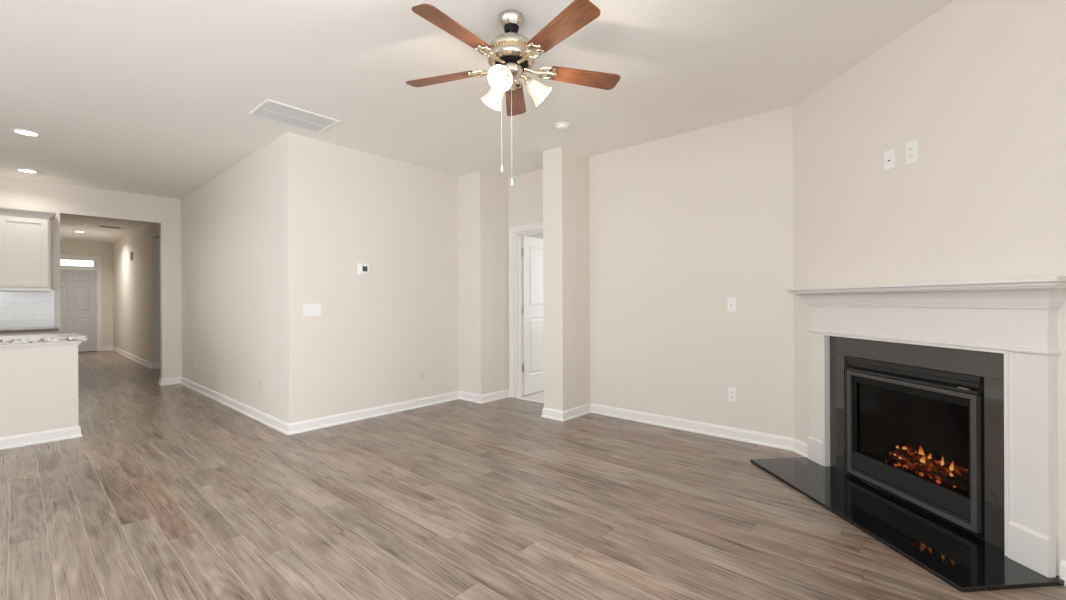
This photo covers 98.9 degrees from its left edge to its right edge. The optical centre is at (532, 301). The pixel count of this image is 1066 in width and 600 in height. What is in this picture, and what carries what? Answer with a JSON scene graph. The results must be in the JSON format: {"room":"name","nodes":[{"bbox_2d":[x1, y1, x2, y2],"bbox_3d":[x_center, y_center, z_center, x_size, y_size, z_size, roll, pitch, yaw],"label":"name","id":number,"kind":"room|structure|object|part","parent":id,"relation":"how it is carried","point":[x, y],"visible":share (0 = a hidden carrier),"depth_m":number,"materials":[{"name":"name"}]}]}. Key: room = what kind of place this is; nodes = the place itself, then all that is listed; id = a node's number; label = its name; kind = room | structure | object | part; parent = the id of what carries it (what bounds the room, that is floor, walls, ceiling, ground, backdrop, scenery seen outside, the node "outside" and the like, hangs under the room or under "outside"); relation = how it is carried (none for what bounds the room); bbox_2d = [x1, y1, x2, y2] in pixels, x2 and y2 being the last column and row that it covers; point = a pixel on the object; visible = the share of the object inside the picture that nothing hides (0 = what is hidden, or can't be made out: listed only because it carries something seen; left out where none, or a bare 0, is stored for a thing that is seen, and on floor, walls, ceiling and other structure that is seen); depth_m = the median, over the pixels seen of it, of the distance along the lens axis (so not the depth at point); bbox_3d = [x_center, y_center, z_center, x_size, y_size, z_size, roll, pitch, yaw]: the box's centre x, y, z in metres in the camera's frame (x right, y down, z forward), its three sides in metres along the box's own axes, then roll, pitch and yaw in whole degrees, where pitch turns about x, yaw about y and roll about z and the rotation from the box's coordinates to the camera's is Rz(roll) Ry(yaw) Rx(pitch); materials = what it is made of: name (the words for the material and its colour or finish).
{"room":"living room","nodes":[
{"label":"living room","id":0,"kind":"room"},
{"bbox_2d":[60,239,112,346],"bbox_3d":[-10.724,-0.127,11.754,0.140,2.740,3.130,0,0,41],"label":"wall","id":1,"kind":"structure","parent":0,"point":[67,247],"depth_m":11.53,"materials":[{"name":"paint"}]},
{"bbox_2d":[60,258,95,267],"bbox_3d":[-11.275,-0.948,11.111,0.050,0.220,0.910,0,0,41],"label":"window","id":2,"kind":"structure","parent":1,"relation":"in","point":[93,260],"depth_m":11.24,"materials":[{"name":"white paint"}]},
{"bbox_2d":[60,269,96,351],"bbox_3d":[-11.227,0.224,11.086,0.115,2.020,0.926,0,0,41],"label":"door","id":3,"kind":"structure","parent":1,"relation":"in","point":[77,287],"depth_m":11.22,"materials":[{"name":"grey paint"}]},
{"bbox_2d":[60,254,101,350],"bbox_3d":[-11.274,0.057,11.116,0.158,2.380,1.100,0,0,41],"label":"trim","id":4,"kind":"structure","parent":1,"relation":"attached to","point":[98,268],"depth_m":11.43,"materials":[{"name":"white paint"}]},
{"bbox_2d":[0,176,181,378],"bbox_3d":[-6.859,-0.142,5.078,0.120,2.740,4.959,0,0,41],"label":"wall","id":5,"kind":"structure","parent":0,"point":[64,199],"depth_m":6.36,"materials":[{"name":"paint"}]},
{"bbox_2d":[0,290,53,327],"bbox_3d":[-6.703,0.088,5.156,0.008,0.466,1.780,0,0,41],"label":"tile backsplash","id":6,"kind":"structure","parent":5,"relation":"attached to","point":[18,309],"depth_m":5.64,"materials":[{"name":"white tile"}]},
{"bbox_2d":[0,207,56,290],"bbox_3d":[-6.267,-0.610,5.370,0.384,0.960,0.902,0,0,41],"label":"upper cabinet","id":7,"kind":"object","parent":5,"relation":"attached to","point":[24,233],"visible":1,"depth_m":5.41,"materials":[{"name":"paint"}]},
{"bbox_3d":[-6.301,-0.140,5.368,0.333,0.022,0.851,0,0,41],"label":"light rail","id":8,"kind":"part","parent":7,"relation":"part of","materials":[{"name":"white paint"}]},
{"bbox_3d":[-6.269,-1.056,5.369,0.384,0.066,0.902,0,0,41],"label":"crown","id":9,"kind":"part","parent":7,"relation":"part of","materials":[{"name":"paint"}]},
{"bbox_2d":[113,132,508,422],"bbox_3d":[-5.521,-0.152,8.673,11.742,2.740,2.445,0,0,41],"label":"wall","id":10,"kind":"structure","parent":0,"point":[288,226],"depth_m":5.01,"materials":[{"name":"paint"}]},
{"bbox_2d":[102,346,159,368],"bbox_3d":[-8.845,1.186,9.932,5.085,0.098,0.208,0,0,40],"label":"baseboard","id":11,"kind":"structure","parent":10,"relation":"attached to","point":[150,365],"depth_m":9.50,"materials":[{"name":"white paint"}]},
{"bbox_2d":[303,304,320,315],"bbox_3d":[-2.074,0.079,4.288,0.010,0.117,0.164,0,0,41],"label":"light switch","id":12,"kind":"object","parent":10,"relation":"attached to","point":[308,309],"visible":1,"depth_m":4.28,"materials":[{"name":"white plastic"}]},
{"bbox_2d":[158,377,509,434],"bbox_3d":[-3.086,1.159,5.314,5.323,0.098,1.985,0,0,13],"label":"baseboard","id":13,"kind":"structure","parent":10,"relation":"attached to","point":[277,424],"depth_m":4.96,"materials":[{"name":"white paint"}]},
{"bbox_2d":[357,263,369,275],"bbox_3d":[-1.730,-0.329,4.668,0.028,0.120,0.132,0,0,41],"label":"thermostat","id":14,"kind":"object","parent":10,"relation":"attached to","point":[362,269],"visible":1,"depth_m":4.65,"materials":[{"name":"white plastic"}]},
{"bbox_2d":[419,369,423,379],"bbox_3d":[-1.268,0.832,5.200,0.010,0.117,0.072,0,0,41],"label":"power outlet","id":15,"kind":"object","parent":10,"relation":"attached to","point":[421,372],"visible":1,"depth_m":5.20,"materials":[{"name":"beige paint"}]},
{"bbox_2d":[0,0,953,242],"bbox_3d":[-4.484,-1.556,6.391,16.566,0.060,10.320,0,0,41],"label":"ceiling","id":16,"kind":"structure","parent":0,"point":[157,98],"depth_m":3.12,"materials":[{"name":"paint"}]},
{"bbox_2d":[11,128,40,136],"bbox_3d":[-4.561,-1.519,4.105,0.186,0.009,0.186,0,0,41],"label":"recessed light","id":17,"kind":"object","parent":16,"relation":"in","point":[15,130],"visible":1,"depth_m":4.10,"materials":[{"name":"white plastic"}]},
{"bbox_2d":[15,130,36,135],"bbox_3d":[-4.561,-1.521,4.105,0.150,0.002,0.150,0,0,41],"label":"diffuser","id":18,"kind":"object","parent":17,"relation":"attached to","point":[23,132],"depth_m":4.10,"materials":[{"name":"white"}]},
{"bbox_2d":[15,168,38,172],"bbox_3d":[-5.856,-1.513,5.281,0.186,0.009,0.186,0,0,41],"label":"recessed light","id":19,"kind":"object","parent":16,"relation":"in","point":[17,169],"visible":1,"depth_m":5.27,"materials":[{"name":"white plastic"}]},
{"bbox_2d":[98,225,121,228],"bbox_3d":[-8.548,-1.502,9.216,0.200,0.009,0.340,0,0,41],"label":"ceiling vent","id":20,"kind":"object","parent":16,"relation":"in","point":[99,225],"visible":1,"depth_m":9.22,"materials":[{"name":"white plastic"}]},
{"bbox_2d":[249,99,339,133],"bbox_3d":[-1.981,-1.532,3.804,0.410,0.010,0.568,0,0,41],"label":"ceiling vent","id":21,"kind":"object","parent":16,"relation":"in","point":[270,110],"visible":1,"depth_m":3.77,"materials":[{"name":"white plastic"}]},
{"bbox_2d":[406,0,620,185],"bbox_3d":[-0.128,-1.084,2.445,1.235,0.923,1.210,0,0,41],"label":"ceiling fan","id":22,"kind":"object","parent":16,"relation":"hanging from","point":[510,54],"visible":1,"depth_m":2.39,"materials":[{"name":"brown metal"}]},
{"bbox_3d":[-0.522,-1.276,2.615,0.425,0.033,0.132,0,0,18],"label":"blade","id":23,"kind":"part","parent":22,"relation":"part of","materials":[{"name":"brown wood"}]},
{"bbox_3d":[-0.370,-1.276,2.136,0.132,0.033,0.425,0,0,36],"label":"blade","id":24,"kind":"part","parent":22,"relation":"part of","materials":[{"name":"brown wood"}]},
{"bbox_3d":[-0.219,-1.151,2.592,0.144,0.143,0.130,0,0,41],"label":"lamp shade","id":25,"kind":"part","parent":22,"relation":"part of","materials":[{"name":"white glass"}]},
{"bbox_3d":[-0.151,-1.151,2.325,0.124,0.143,0.143,0,0,41],"label":"lamp shade","id":26,"kind":"part","parent":22,"relation":"part of","materials":[{"name":"white glass"}]},
{"bbox_3d":[-0.170,-0.987,2.475,0.002,0.497,0.001,0,0,41],"label":"pull chain","id":27,"kind":"part","parent":22,"relation":"part of","materials":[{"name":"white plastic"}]},
{"bbox_3d":[-0.151,-1.171,2.352,0.046,0.062,0.062,0,0,41],"label":"bulb","id":28,"kind":"part","parent":22,"relation":"part of","materials":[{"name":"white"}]},
{"bbox_3d":[-0.115,-0.932,2.453,0.002,0.548,0.001,0,0,41],"label":"pull chain","id":29,"kind":"part","parent":22,"relation":"part of","materials":[{"name":"white plastic"}]},
{"bbox_3d":[-0.114,-1.278,2.908,0.132,0.033,0.425,0,0,0],"label":"blade","id":30,"kind":"part","parent":22,"relation":"part of","materials":[{"name":"brown wood"}]},
{"bbox_3d":[0.043,-1.152,2.513,0.130,0.143,0.140,0,0,41],"label":"lamp shade","id":31,"kind":"part","parent":22,"relation":"part of","materials":[{"name":"white glass"}]},
{"bbox_3d":[0.133,-1.279,2.133,0.132,0.033,0.425,0,0,-36],"label":"blade","id":32,"kind":"part","parent":22,"relation":"part of","materials":[{"name":"brown wood"}]},
{"bbox_3d":[0.291,-1.280,2.610,0.425,0.033,0.132,0,0,-18],"label":"blade","id":33,"kind":"part","parent":22,"relation":"part of","materials":[{"name":"brown wood"}]},
{"bbox_2d":[555,122,569,130],"bbox_3d":[0.258,-1.526,4.001,0.138,0.045,0.138,0,0,41],"label":"smoke detector","id":34,"kind":"object","parent":16,"relation":"attached to","point":[561,126],"visible":1,"depth_m":3.96,"materials":[{"name":"white plastic"}]},
{"bbox_3d":[0.258,-1.544,4.001,0.138,0.011,0.138,0,0,41],"label":"mounting plate","id":35,"kind":"part","parent":34,"relation":"part of","materials":[{"name":"white plastic"}]},
{"bbox_2d":[522,233,542,238],"bbox_3d":[0.960,-0.185,6.538,3.600,2.740,2.916,0,0,41],"label":"wall","id":36,"kind":"structure","parent":0,"point":[537,235],"depth_m":8.10,"materials":[{"name":"paint"}]},
{"bbox_2d":[517,397,543,403],"bbox_3d":[0.080,1.188,5.393,0.746,0.007,0.047,0,0,41],"label":"trim","id":37,"kind":"structure","parent":36,"relation":"attached to","point":[517,397],"depth_m":5.47,"materials":[{"name":"white paint"}]},
{"bbox_2d":[0,350,1065,599],"bbox_3d":[-4.469,1.239,6.393,16.566,0.050,10.320,0,0,41],"label":"floor","id":38,"kind":"structure","parent":0,"point":[166,492],"depth_m":2.57,"materials":[{"name":"brown wood"}]},
{"bbox_2d":[0,331,55,335],"bbox_3d":[-6.476,0.792,4.957,0.596,0.868,1.775,0,0,41],"label":"base cabinet","id":39,"kind":"object","parent":38,"relation":"on","point":[48,332],"visible":0.03,"depth_m":5.26,"materials":[{"name":"paint"}]},
{"bbox_3d":[-5.824,0.455,5.263,0.018,0.165,0.430,0,0,41],"label":"drawer","id":40,"kind":"part","parent":39,"relation":"part of","materials":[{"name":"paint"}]},
{"bbox_2d":[0,326,58,332],"bbox_3d":[-6.467,0.338,4.947,0.618,0.035,1.815,0,0,41],"label":"countertop","id":41,"kind":"structure","parent":39,"relation":"on","point":[24,329],"depth_m":5.31,"materials":[{"name":"grey stone"}]},
{"bbox_2d":[0,341,82,449],"bbox_3d":[-5.157,0.789,3.277,0.582,0.862,2.696,0,0,41],"label":"kitchen island","id":42,"kind":"object","parent":38,"relation":"on","point":[39,381],"visible":0.85,"depth_m":3.91,"materials":[{"name":"paint"}]},
{"bbox_3d":[-5.160,0.378,3.277,0.582,0.040,2.696,0,0,41],"label":"cap moulding","id":43,"kind":"part","parent":42,"relation":"part of","materials":[{"name":"white paint"}]},
{"bbox_3d":[-5.155,1.171,3.277,0.582,0.098,2.696,0,0,41],"label":"moulding","id":44,"kind":"part","parent":42,"relation":"part of","materials":[{"name":"white paint"}]},
{"bbox_2d":[0,333,86,344],"bbox_3d":[-5.174,0.337,3.293,0.650,0.038,2.762,0,0,41],"label":"countertop","id":45,"kind":"structure","parent":42,"relation":"on","point":[21,339],"depth_m":3.98,"materials":[{"name":"beige stone"}]},
{"bbox_2d":[750,457,1064,592],"bbox_3d":[1.919,1.174,2.635,0.490,0.019,1.520,0,0,-5],"label":"hearth slab","id":46,"kind":"object","parent":38,"relation":"on","point":[961,559],"visible":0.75,"depth_m":2.31,"materials":[{"name":"black stone"}]},
{"bbox_2d":[785,276,1065,577],"bbox_3d":[2.081,0.531,2.651,0.162,1.264,1.682,0,0,-5],"label":"fireplace mantel","id":47,"kind":"object","parent":46,"relation":"on","point":[1016,318],"visible":1,"depth_m":2.08,"materials":[{"name":"white paint"}]},
{"bbox_3d":[2.112,0.694,2.654,0.010,0.939,1.158,0,0,-5],"label":"opening trim","id":48,"kind":"part","parent":47,"relation":"part of","materials":[{"name":"white paint"}]},
{"bbox_2d":[785,276,1065,290],"bbox_3d":[2.078,-0.090,2.651,0.162,0.021,1.682,0,0,-5],"label":"shelf","id":49,"kind":"object","parent":47,"relation":"attached to","point":[1054,280],"depth_m":2.22,"materials":[{"name":"white paint"}]},
{"bbox_3d":[2.088,-0.024,2.651,0.142,0.112,1.642,0,0,-5],"label":"crown moulding","id":50,"kind":"part","parent":47,"relation":"part of","materials":[{"name":"white paint"}]},
{"bbox_3d":[2.130,0.216,2.655,0.061,0.023,1.480,0,0,-5],"label":"bead moulding","id":51,"kind":"part","parent":47,"relation":"part of","materials":[{"name":"white paint"}]},
{"bbox_2d":[543,146,589,410],"bbox_3d":[0.357,-0.180,4.811,0.247,2.740,0.474,0,0,41],"label":"wall pillar","id":52,"kind":"structure","parent":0,"point":[565,171],"depth_m":4.67,"materials":[{"name":"paint"}]},
{"bbox_2d":[508,105,794,437],"bbox_3d":[0.913,-0.183,4.716,3.386,2.740,0.120,0,0,41],"label":"wall","id":53,"kind":"structure","parent":0,"point":[682,225],"depth_m":4.14,"materials":[{"name":"paint"}]},
{"bbox_2d":[509,222,542,397],"bbox_3d":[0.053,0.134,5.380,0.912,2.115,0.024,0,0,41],"label":"trim","id":54,"kind":"structure","parent":53,"relation":"attached to","point":[512,230],"depth_m":5.64,"materials":[{"name":"white paint"}]},
{"bbox_2d":[522,236,543,394],"bbox_3d":[0.087,0.174,6.019,0.173,2.005,0.761,0,0,37],"label":"door","id":55,"kind":"structure","parent":53,"relation":"in","point":[532,248],"depth_m":5.87,"materials":[{"name":"white paint"}]},
{"bbox_2d":[541,403,807,456],"bbox_3d":[1.142,1.137,4.110,2.394,0.098,0.498,0,0,41],"label":"baseboard","id":56,"kind":"structure","parent":53,"relation":"attached to","point":[776,441],"depth_m":4.19,"materials":[{"name":"white paint"}]},
{"bbox_2d":[727,298,735,311],"bbox_3d":[1.711,0.028,3.927,0.074,0.120,0.013,0,0,41],"label":"wall plate","id":57,"kind":"object","parent":53,"relation":"attached to","point":[731,302],"visible":1,"depth_m":3.93,"materials":[{"name":"white plastic"}]},
{"bbox_2d":[728,387,736,401],"bbox_3d":[1.716,0.800,3.929,0.072,0.117,0.010,0,0,41],"label":"power outlet","id":58,"kind":"object","parent":53,"relation":"attached to","point":[732,392],"visible":1,"depth_m":3.92,"materials":[{"name":"white plastic"}]},
{"bbox_2d":[793,0,1065,575],"bbox_3d":[2.219,-0.188,2.653,0.120,2.740,1.950,0,0,-5],"label":"wall","id":59,"kind":"structure","parent":0,"point":[980,85],"depth_m":2.42,"materials":[{"name":"paint"}]},
{"bbox_2d":[884,148,894,170],"bbox_3d":[2.143,-0.852,2.741,0.008,0.118,0.074,0,0,-5],"label":"wall plate","id":60,"kind":"object","parent":59,"relation":"attached to","point":[889,156],"visible":1,"depth_m":2.74,"materials":[{"name":"white plastic"}]},
{"bbox_2d":[906,139,917,164],"bbox_3d":[2.155,-0.849,2.596,0.010,0.128,0.076,0,0,-5],"label":"power outlet","id":61,"kind":"object","parent":59,"relation":"attached to","point":[911,147],"visible":1,"depth_m":2.59,"materials":[{"name":"white plastic"}]},
{"bbox_2d":[846,356,984,539],"bbox_3d":[2.328,0.765,2.670,0.390,0.794,0.878,0,0,-5],"label":"fireplace insert","id":62,"kind":"object","parent":59,"relation":"attached to","point":[915,435],"visible":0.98,"depth_m":2.72,"materials":[{"name":"black metal"}]},
{"bbox_3d":[2.153,1.047,2.643,0.022,0.121,0.760,0,0,-5],"label":"panel","id":63,"kind":"part","parent":62,"relation":"part of","materials":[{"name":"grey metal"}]},
{"bbox_2d":[847,357,982,394],"bbox_3d":[2.147,0.413,2.650,0.026,0.086,0.845,0,0,-5],"label":"hood","id":64,"kind":"object","parent":62,"relation":"attached to","point":[926,378],"depth_m":2.55,"materials":[{"name":"grey metal"}]},
{"bbox_2d":[830,336,1004,550],"bbox_3d":[2.156,0.698,2.658,0.013,0.931,1.160,0,0,-5],"label":"stone surround","id":65,"kind":"object","parent":59,"relation":"attached to","point":[988,365],"visible":0.62,"depth_m":2.35,"materials":[{"name":"stone"}]},
{"bbox_2d":[1060,559,1065,585],"bbox_3d":[1.172,1.140,0.595,0.195,0.098,3.394,0,0,41],"label":"baseboard","id":66,"kind":"structure","parent":59,"relation":"attached to","point":[1063,562],"depth_m":1.91,"materials":[{"name":"white paint"}]}
]}

